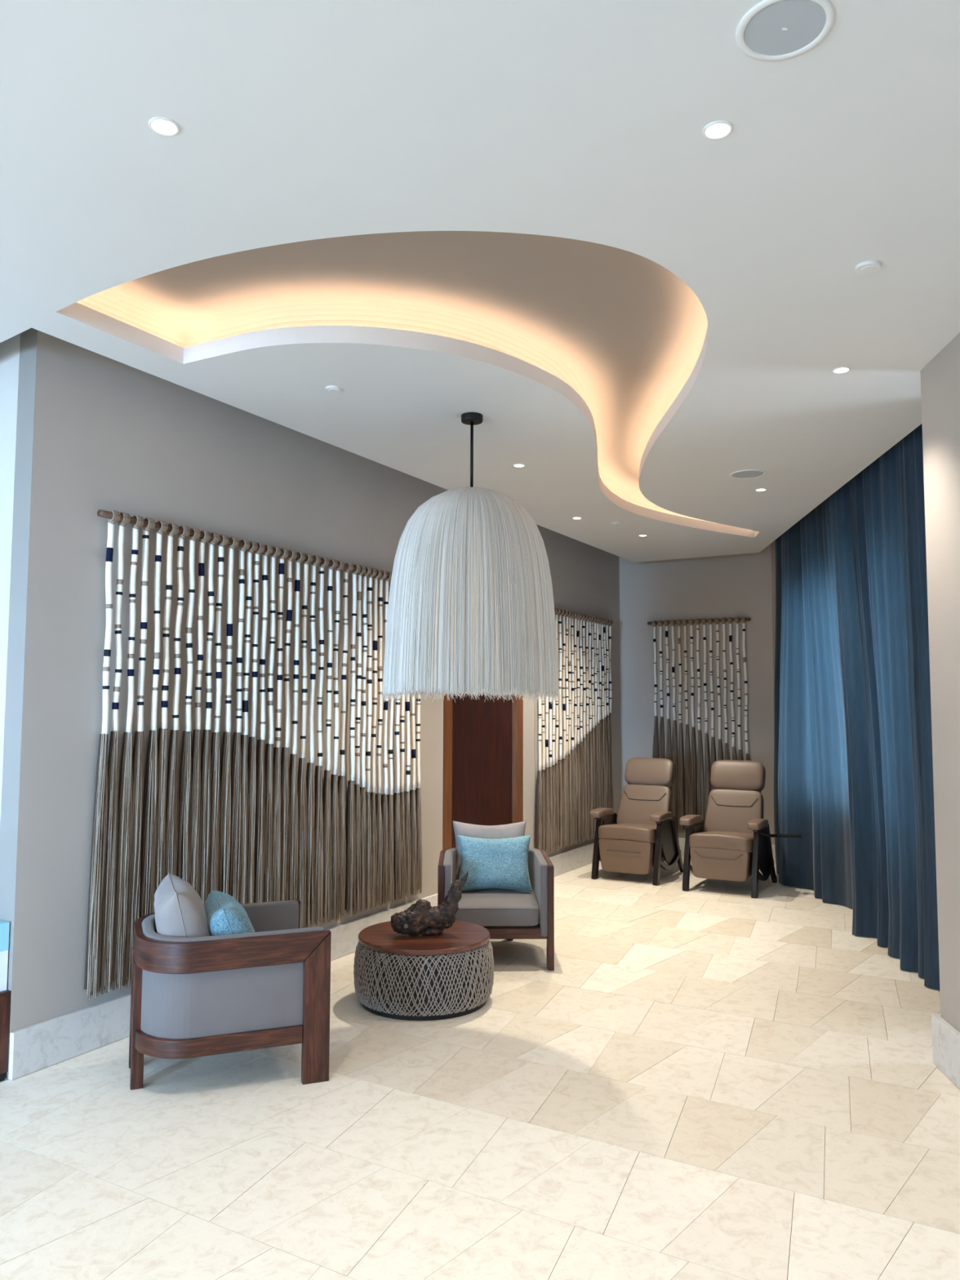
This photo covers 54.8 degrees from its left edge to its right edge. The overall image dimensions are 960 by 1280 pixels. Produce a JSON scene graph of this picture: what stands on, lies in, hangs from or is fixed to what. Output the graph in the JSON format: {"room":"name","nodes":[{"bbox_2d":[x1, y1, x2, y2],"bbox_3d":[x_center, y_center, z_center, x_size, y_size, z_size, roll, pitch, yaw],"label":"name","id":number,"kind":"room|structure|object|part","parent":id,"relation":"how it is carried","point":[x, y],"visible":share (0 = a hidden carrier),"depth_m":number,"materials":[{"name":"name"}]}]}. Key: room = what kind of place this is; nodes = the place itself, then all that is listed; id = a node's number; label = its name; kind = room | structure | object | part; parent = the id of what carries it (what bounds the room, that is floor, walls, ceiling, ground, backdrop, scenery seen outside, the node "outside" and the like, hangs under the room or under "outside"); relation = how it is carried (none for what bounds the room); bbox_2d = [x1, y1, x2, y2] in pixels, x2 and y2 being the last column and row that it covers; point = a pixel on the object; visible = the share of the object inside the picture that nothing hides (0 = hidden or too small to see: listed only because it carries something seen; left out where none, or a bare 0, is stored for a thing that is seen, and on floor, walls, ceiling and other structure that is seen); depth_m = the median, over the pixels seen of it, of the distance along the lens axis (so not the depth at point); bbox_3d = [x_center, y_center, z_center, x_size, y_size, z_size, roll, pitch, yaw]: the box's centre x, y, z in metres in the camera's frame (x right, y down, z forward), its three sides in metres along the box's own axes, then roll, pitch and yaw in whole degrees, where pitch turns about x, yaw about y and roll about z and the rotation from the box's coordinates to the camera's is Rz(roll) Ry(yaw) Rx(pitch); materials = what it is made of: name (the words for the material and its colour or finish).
{"room":"spa lounge","nodes":[
{"label":"spa lounge","id":0,"kind":"room"},
{"bbox_2d":[0,328,37,1077],"bbox_3d":[-4.015,0.228,5.557,5.201,3.420,0.120,-3,-5,39],"label":"wall","id":1,"kind":"structure","parent":0,"point":[10,353],"depth_m":4.09,"materials":[{"name":"paint"}]},
{"bbox_2d":[0,328,621,1079],"bbox_3d":[-0.231,0.357,7.147,0.120,3.420,7.243,-2,-5,29],"label":"wall","id":2,"kind":"structure","parent":0,"point":[108,434],"depth_m":4.52,"materials":[{"name":"paint"}]},
{"bbox_2d":[8,893,437,1079],"bbox_3d":[-1.109,1.842,5.337,0.025,0.190,3.427,-2,-5,29],"label":"baseboard","id":3,"kind":"structure","parent":2,"relation":"attached to","point":[35,1047],"depth_m":4.14,"materials":[{"name":"stone"}]},
{"bbox_2d":[84,509,422,999],"bbox_3d":[-1.086,0.587,5.402,0.084,2.226,2.781,-2,-5,29],"label":"wall hanging","id":4,"kind":"object","parent":2,"relation":"attached to","point":[251,830],"depth_m":5.07,"materials":[{"name":"brown wood"}]},
{"bbox_3d":[-1.071,-0.495,5.474,0.040,0.042,2.781,-2,-5,29],"label":"rod","id":5,"kind":"part","parent":4,"relation":"part of","materials":[{"name":"brown wood"}]},
{"bbox_2d":[442,689,523,849],"bbox_3d":[0.000,0.916,7.521,0.110,2.360,1.338,-2,-5,29],"label":"door","id":6,"kind":"structure","parent":2,"relation":"in","point":[483,739],"depth_m":7.54,"materials":[{"name":"brown wood"}]},
{"bbox_2d":[549,842,594,876],"bbox_3d":[0.960,2.115,9.002,0.025,0.190,2.333,-2,-5,29],"label":"baseboard","id":7,"kind":"structure","parent":2,"relation":"attached to","point":[571,860],"depth_m":8.84,"materials":[{"name":"stone"}]},
{"bbox_2d":[535,607,613,853],"bbox_3d":[0.953,0.848,9.012,0.084,2.240,1.870,-2,-5,29],"label":"wall hanging","id":8,"kind":"object","parent":2,"relation":"attached to","point":[579,783],"depth_m":8.97,"materials":[{"name":"brown wood"}]},
{"bbox_3d":[0.961,-0.241,9.072,0.040,0.042,1.841,-2,-5,29],"label":"rod","id":9,"kind":"part","parent":8,"relation":"part of","materials":[{"name":"brown wood"}]},
{"bbox_2d":[0,0,959,562],"bbox_3d":[-1.601,-1.502,3.003,8.788,0.320,13.873,0,-4,0],"label":"ceiling","id":10,"kind":"structure","parent":0,"point":[522,215],"depth_m":3.03,"materials":[{"name":"paint"}]},
{"bbox_2d":[148,116,179,136],"bbox_3d":[-0.846,-1.376,2.481,0.080,0.008,0.080,0,-4,0],"label":"recessed light","id":11,"kind":"object","parent":10,"relation":"in","point":[162,126],"visible":1,"depth_m":2.48,"materials":[{"name":"beige plastic"}]},
{"bbox_2d":[325,385,341,392],"bbox_3d":[-0.716,-1.222,4.519,0.076,0.014,0.076,0,-4,0],"label":"ceiling disc","id":12,"kind":"object","parent":10,"relation":"attached to","point":[331,388],"visible":1,"depth_m":4.50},
{"bbox_2d":[379,412,560,704],"bbox_3d":[-0.048,-0.431,4.874,0.939,1.536,0.945,-1,-4,12],"label":"pendant lamp","id":13,"kind":"object","parent":10,"relation":"hanging from","point":[471,606],"visible":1,"depth_m":4.51,"materials":[{"name":"white fabric"}]},
{"bbox_3d":[-0.044,-0.972,4.918,0.016,0.390,0.015,0,-4,0],"label":"rod","id":14,"kind":"part","parent":13,"relation":"part of","materials":[{"name":"black metal"}]},
{"bbox_2d":[512,463,524,467],"bbox_3d":[0.251,-1.121,5.945,0.080,0.008,0.080,0,-4,0],"label":"recessed light","id":15,"kind":"object","parent":10,"relation":"in","point":[517,465],"visible":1,"depth_m":5.94,"materials":[{"name":"beige"}]},
{"bbox_2d":[572,516,582,519],"bbox_3d":[0.794,-1.000,7.590,0.080,0.008,0.080,0,-4,0],"label":"recessed light","id":16,"kind":"object","parent":10,"relation":"in","point":[574,517],"visible":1,"depth_m":7.58,"materials":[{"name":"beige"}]},
{"bbox_2d":[611,521,620,524],"bbox_3d":[1.139,-0.980,7.774,0.072,0.014,0.072,0,-4,0],"label":"ceiling disc","id":17,"kind":"object","parent":10,"relation":"attached to","point":[612,522],"visible":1,"depth_m":7.75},
{"bbox_2d":[702,120,733,139],"bbox_3d":[0.639,-1.371,2.488,0.080,0.008,0.080,0,-4,0],"label":"recessed light","id":18,"kind":"object","parent":10,"relation":"in","point":[720,129],"visible":1,"depth_m":2.48,"materials":[{"name":"beige plastic"}]},
{"bbox_2d":[729,469,767,479],"bbox_3d":[1.780,-1.101,6.145,0.240,0.010,0.240,0,-4,0],"label":"ceiling speaker","id":19,"kind":"object","parent":10,"relation":"attached to","point":[746,473],"visible":1,"depth_m":6.13},
{"bbox_2d":[732,471,764,478],"bbox_3d":[1.780,-1.099,6.145,0.200,0.001,0.200,0,-4,0],"label":"grille","id":20,"kind":"object","parent":19,"relation":"attached to","point":[737,474],"depth_m":6.15,"materials":[{"name":"grey metal"}]},
{"bbox_2d":[755,488,766,491],"bbox_3d":[1.998,-1.069,6.583,0.080,0.008,0.080,0,-4,0],"label":"recessed light","id":21,"kind":"object","parent":10,"relation":"in","point":[758,489],"visible":1,"depth_m":6.58,"materials":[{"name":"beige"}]},
{"bbox_2d":[735,0,835,62],"bbox_3d":[0.695,-1.397,2.112,0.216,0.010,0.216,0,-4,0],"label":"ceiling speaker","id":22,"kind":"object","parent":10,"relation":"attached to","point":[786,29],"visible":1,"depth_m":2.11},
{"bbox_2d":[831,366,850,373],"bbox_3d":[1.658,-1.240,4.249,0.080,0.008,0.080,0,-4,0],"label":"recessed light","id":23,"kind":"object","parent":10,"relation":"in","point":[840,370],"visible":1,"depth_m":4.25,"materials":[{"name":"beige"}]},
{"bbox_2d":[855,260,880,274],"bbox_3d":[1.364,-1.307,3.252,0.084,0.014,0.084,0,-4,0],"label":"ceiling disc","id":24,"kind":"object","parent":10,"relation":"attached to","point":[868,267],"visible":1,"depth_m":3.24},
{"bbox_2d":[0,856,959,1279],"bbox_3d":[-1.556,1.846,3.275,9.300,0.120,15.200,0,-4,0],"label":"floor","id":25,"kind":"structure","parent":0,"point":[711,1080],"depth_m":3.38,"materials":[{"name":"tile"}]},
{"bbox_2d":[0,989,10,1081],"bbox_3d":[-2.529,1.657,4.024,1.100,0.360,0.430,-3,-5,38],"label":"base cabinet","id":26,"kind":"object","parent":25,"relation":"on","point":[5,996],"visible":1,"depth_m":3.84,"materials":[{"name":"brown wood"}]},
{"bbox_2d":[0,950,8,991],"bbox_3d":[-2.232,1.385,3.890,0.400,0.165,0.300,-3,-5,38],"label":"box","id":27,"kind":"object","parent":26,"relation":"on","point":[3,954],"visible":1,"depth_m":3.87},
{"bbox_2d":[0,920,9,951],"bbox_3d":[-2.216,1.245,3.901,0.380,0.115,0.280,-3,-5,38],"label":"box","id":28,"kind":"object","parent":27,"relation":"on","point":[4,925],"visible":1,"depth_m":3.88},
{"bbox_2d":[128,899,331,1089],"bbox_3d":[-1.110,1.534,4.040,0.768,0.617,0.690,2,-4,-22],"label":"armchair","id":29,"kind":"object","parent":25,"relation":"on","point":[269,986],"visible":0.98,"depth_m":3.76,"materials":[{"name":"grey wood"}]},
{"bbox_3d":[-1.489,1.589,4.013,0.049,0.500,0.044,2,-4,-22],"label":"leg","id":30,"kind":"part","parent":29,"relation":"part of","materials":[{"name":"brown wood"}]},
{"bbox_3d":[-1.399,1.573,3.791,0.049,0.500,0.044,2,-4,-22],"label":"leg","id":31,"kind":"part","parent":29,"relation":"part of","materials":[{"name":"brown wood"}]},
{"bbox_2d":[153,872,210,937],"bbox_3d":[-1.276,1.263,3.993,0.247,0.440,0.493,2,-4,-22],"label":"pillow","id":32,"kind":"object","parent":29,"relation":"on","point":[179,909],"visible":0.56,"depth_m":3.81,"materials":[{"name":"beige fabric"}]},
{"bbox_3d":[-1.160,1.640,4.013,0.651,0.070,0.686,2,-4,-22],"label":"rail","id":33,"kind":"part","parent":29,"relation":"part of","materials":[{"name":"brown wood"}]},
{"bbox_3d":[-1.144,1.478,4.031,0.641,0.263,0.642,2,-4,-22],"label":"panel","id":34,"kind":"part","parent":29,"relation":"part of","materials":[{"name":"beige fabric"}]},
{"bbox_2d":[204,888,254,936],"bbox_3d":[-1.082,1.308,4.057,0.250,0.356,0.445,2,-4,-21],"label":"pillow","id":35,"kind":"object","parent":29,"relation":"on","point":[225,915],"visible":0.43,"depth_m":3.90,"materials":[{"name":"blue fabric"}]},
{"bbox_3d":[-1.109,1.292,4.058,0.763,0.118,0.690,2,-4,-22],"label":"rail","id":36,"kind":"part","parent":29,"relation":"part of","materials":[{"name":"brown wood"}]},
{"bbox_3d":[-0.928,1.571,4.465,0.110,0.606,0.036,2,-4,-22],"label":"leg","id":37,"kind":"part","parent":29,"relation":"part of","materials":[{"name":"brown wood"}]},
{"bbox_3d":[-0.683,1.528,3.861,0.110,0.606,0.036,2,-4,-22],"label":"leg","id":38,"kind":"part","parent":29,"relation":"part of","materials":[{"name":"brown wood"}]},
{"bbox_2d":[353,920,493,1020],"bbox_3d":[-0.297,1.736,4.927,0.744,0.347,0.744,-3,-5,33],"label":"table","id":39,"kind":"object","parent":25,"relation":"on","point":[449,975],"visible":0.95,"depth_m":4.64,"materials":[{"name":"grey wicker"}]},
{"bbox_2d":[390,870,468,936],"bbox_3d":[-0.268,1.392,4.914,0.412,0.334,0.122,1,-4,-10],"label":"driftwood sculpture","id":40,"kind":"object","parent":39,"relation":"on","point":[420,917],"visible":1,"depth_m":4.87,"materials":[{"name":"wood"}]},
{"bbox_2d":[437,847,554,970],"bbox_3d":[0.087,1.670,5.864,0.690,0.617,0.768,0,-4,-1],"label":"armchair","id":41,"kind":"object","parent":25,"relation":"on","point":[509,914],"visible":0.61,"depth_m":5.51,"materials":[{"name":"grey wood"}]},
{"bbox_3d":[-0.234,1.651,5.529,0.036,0.606,0.110,0,-4,-1],"label":"leg","id":42,"kind":"part","parent":41,"relation":"part of","materials":[{"name":"brown wood"}]},
{"bbox_2d":[453,820,526,882],"bbox_3d":[0.064,1.415,6.097,0.495,0.434,0.180,0,-4,-3],"label":"pillow","id":43,"kind":"object","parent":41,"relation":"on","point":[514,829],"visible":0.3,"depth_m":6.09,"materials":[{"name":"beige fabric"}]},
{"bbox_2d":[457,835,532,892],"bbox_3d":[0.092,1.434,5.945,0.484,0.350,0.190,0,-4,0],"label":"pillow","id":44,"kind":"object","parent":41,"relation":"on","point":[491,863],"visible":0.98,"depth_m":5.89,"materials":[{"name":"blue fabric"}]},
{"bbox_3d":[0.088,1.428,5.881,0.690,0.118,0.763,0,-4,-1],"label":"rail","id":45,"kind":"part","parent":41,"relation":"part of","materials":[{"name":"brown wood"}]},
{"bbox_2d":[454,888,539,926],"bbox_3d":[0.088,1.665,5.825,0.532,0.136,0.650,0,-4,-1],"label":"seat cushion","id":46,"kind":"object","parent":41,"relation":"on","point":[488,907],"depth_m":5.52,"materials":[{"name":"grey fabric"}]},
{"bbox_3d":[0.420,1.654,5.541,0.036,0.606,0.110,0,-4,-1],"label":"leg","id":47,"kind":"part","parent":41,"relation":"part of","materials":[{"name":"brown wood"}]},
{"bbox_2d":[589,757,683,884],"bbox_3d":[1.491,1.661,8.646,0.685,1.082,0.872,-2,-5,29],"label":"recliner","id":48,"kind":"object","parent":25,"relation":"on","point":[643,834],"visible":1,"depth_m":8.48,"materials":[{"name":"brown leather"}]},
{"bbox_3d":[1.075,1.901,8.478,0.044,0.550,0.197,-2,-5,29],"label":"leg","id":49,"kind":"part","parent":48,"relation":"part of","materials":[{"name":"brown wood"}]},
{"bbox_3d":[1.183,1.654,8.685,0.040,0.050,0.452,-2,-5,29],"label":"arm rail","id":50,"kind":"part","parent":48,"relation":"part of","materials":[{"name":"brown leather"}]},
{"bbox_3d":[1.413,1.765,8.500,0.524,0.176,0.540,-2,-5,29],"label":"seat","id":51,"kind":"part","parent":48,"relation":"part of","materials":[{"name":"brown leather"}]},
{"bbox_3d":[1.569,1.590,8.788,0.501,0.418,0.262,-2,-5,29],"label":"backrest","id":52,"kind":"part","parent":48,"relation":"part of","materials":[{"name":"brown leather"}]},
{"bbox_3d":[1.577,1.882,8.196,0.044,0.550,0.197,-2,-5,29],"label":"leg","id":53,"kind":"part","parent":48,"relation":"part of","materials":[{"name":"brown wood"}]},
{"bbox_3d":[1.685,1.635,8.403,0.040,0.050,0.452,-2,-5,29],"label":"arm rail","id":54,"kind":"part","parent":48,"relation":"part of","materials":[{"name":"brown leather"}]},
{"bbox_3d":[1.856,1.927,8.689,0.034,0.560,0.338,-2,-5,29],"label":"leg","id":55,"kind":"part","parent":48,"relation":"part of","materials":[{"name":"brown wood"}]},
{"bbox_2d":[679,760,801,897],"bbox_3d":[2.305,1.614,8.042,0.948,1.094,0.855,-2,-5,29],"label":"recliner","id":56,"kind":"object","parent":25,"relation":"on","point":[733,842],"visible":1,"depth_m":7.98,"materials":[{"name":"brown leather"}]},
{"bbox_3d":[1.784,1.865,7.951,0.044,0.550,0.197,-2,-5,29],"label":"leg","id":57,"kind":"part","parent":56,"relation":"part of","materials":[{"name":"brown wood"}]},
{"bbox_3d":[1.891,1.618,8.158,0.040,0.050,0.452,-2,-5,29],"label":"arm rail","id":58,"kind":"part","parent":56,"relation":"part of","materials":[{"name":"brown leather"}]},
{"bbox_3d":[2.121,1.730,7.973,0.524,0.176,0.540,-2,-5,29],"label":"seat","id":59,"kind":"part","parent":56,"relation":"part of","materials":[{"name":"brown leather"}]},
{"bbox_3d":[2.272,1.550,8.253,0.501,0.422,0.245,-2,-5,29],"label":"backrest","id":60,"kind":"part","parent":56,"relation":"part of","materials":[{"name":"brown leather"}]},
{"bbox_3d":[2.286,1.846,7.669,0.044,0.550,0.197,-2,-5,29],"label":"leg","id":61,"kind":"part","parent":56,"relation":"part of","materials":[{"name":"brown wood"}]},
{"bbox_3d":[2.393,1.599,7.876,0.040,0.050,0.452,-2,-5,29],"label":"arm rail","id":62,"kind":"part","parent":56,"relation":"part of","materials":[{"name":"brown leather"}]},
{"bbox_3d":[2.464,1.647,7.853,0.210,0.059,0.039,1,-4,-14],"label":"tray arm","id":63,"kind":"part","parent":56,"relation":"part of","materials":[{"name":"black metal"}]},
{"bbox_3d":[2.564,1.891,8.162,0.034,0.560,0.338,-2,-5,29],"label":"leg","id":64,"kind":"part","parent":56,"relation":"part of","materials":[{"name":"brown wood"}]},
{"bbox_2d":[777,834,801,837],"bbox_3d":[2.621,1.660,7.840,0.210,0.016,0.091,0,-4,9],"label":"tray","id":65,"kind":"object","parent":56,"relation":"on","point":[778,835],"depth_m":7.81,"materials":[{"name":"black metal"}]},
{"bbox_2d":[619,543,774,844],"bbox_3d":[2.345,0.557,9.777,2.020,3.420,0.120,-2,-5,29],"label":"wall","id":66,"kind":"structure","parent":0,"point":[735,585],"depth_m":9.77,"materials":[{"name":"paint"}]},
{"bbox_2d":[647,616,750,833],"bbox_3d":[2.292,0.896,9.664,1.094,2.248,0.084,-2,-5,29],"label":"wall hanging","id":67,"kind":"object","parent":66,"relation":"attached to","point":[684,798],"depth_m":9.68,"materials":[{"name":"brown wood"}]},
{"bbox_3d":[2.288,-0.197,9.733,1.089,0.042,0.040,-2,-5,29],"label":"rod","id":68,"kind":"part","parent":67,"relation":"part of","materials":[{"name":"brown wood"}]},
{"bbox_2d":[678,837,775,864],"bbox_3d":[2.269,2.164,9.617,1.700,0.190,0.025,-2,-5,29],"label":"baseboard","id":69,"kind":"structure","parent":66,"relation":"attached to","point":[682,840],"depth_m":9.68,"materials":[{"name":"stone"}]},
{"bbox_2d":[770,540,775,703],"bbox_3d":[3.044,0.359,7.018,0.150,3.420,5.450,0,-4,0],"label":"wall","id":70,"kind":"structure","parent":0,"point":[773,544],"depth_m":9.37,"materials":[{"name":"paint"}]},
{"bbox_2d":[920,332,959,1032],"bbox_3d":[2.158,-0.154,-0.013,1.099,3.420,8.301,0,-4,6],"label":"wall","id":71,"kind":"structure","parent":0,"point":[940,377],"depth_m":3.98,"materials":[{"name":"paint"}]},
{"bbox_2d":[931,1013,959,1088],"bbox_3d":[1.839,1.449,-0.088,0.528,0.210,8.321,0,-4,6],"label":"baseboard","id":72,"kind":"structure","parent":71,"relation":"attached to","point":[945,1038],"depth_m":3.91,"materials":[{"name":"stone"}]},
{"bbox_3d":[-1.494,-1.682,3.430,9.400,0.100,15.000,0,-4,0],"label":"ceiling slab","id":73,"kind":"structure","parent":0,"visible":0},
{"bbox_3d":[2.745,-1.350,6.766,0.040,0.030,4.700,0,-4,5],"label":"track","id":74,"kind":"object","parent":73,"relation":"attached to","visible":0},
{"bbox_2d":[773,423,939,990],"bbox_3d":[2.697,0.352,6.628,0.297,3.364,4.453,0,-4,3],"label":"curtain","id":75,"kind":"object","parent":74,"relation":"hanging from","point":[853,762],"visible":0.82,"depth_m":6.34,"materials":[{"name":"blue fabric"}]}
]}

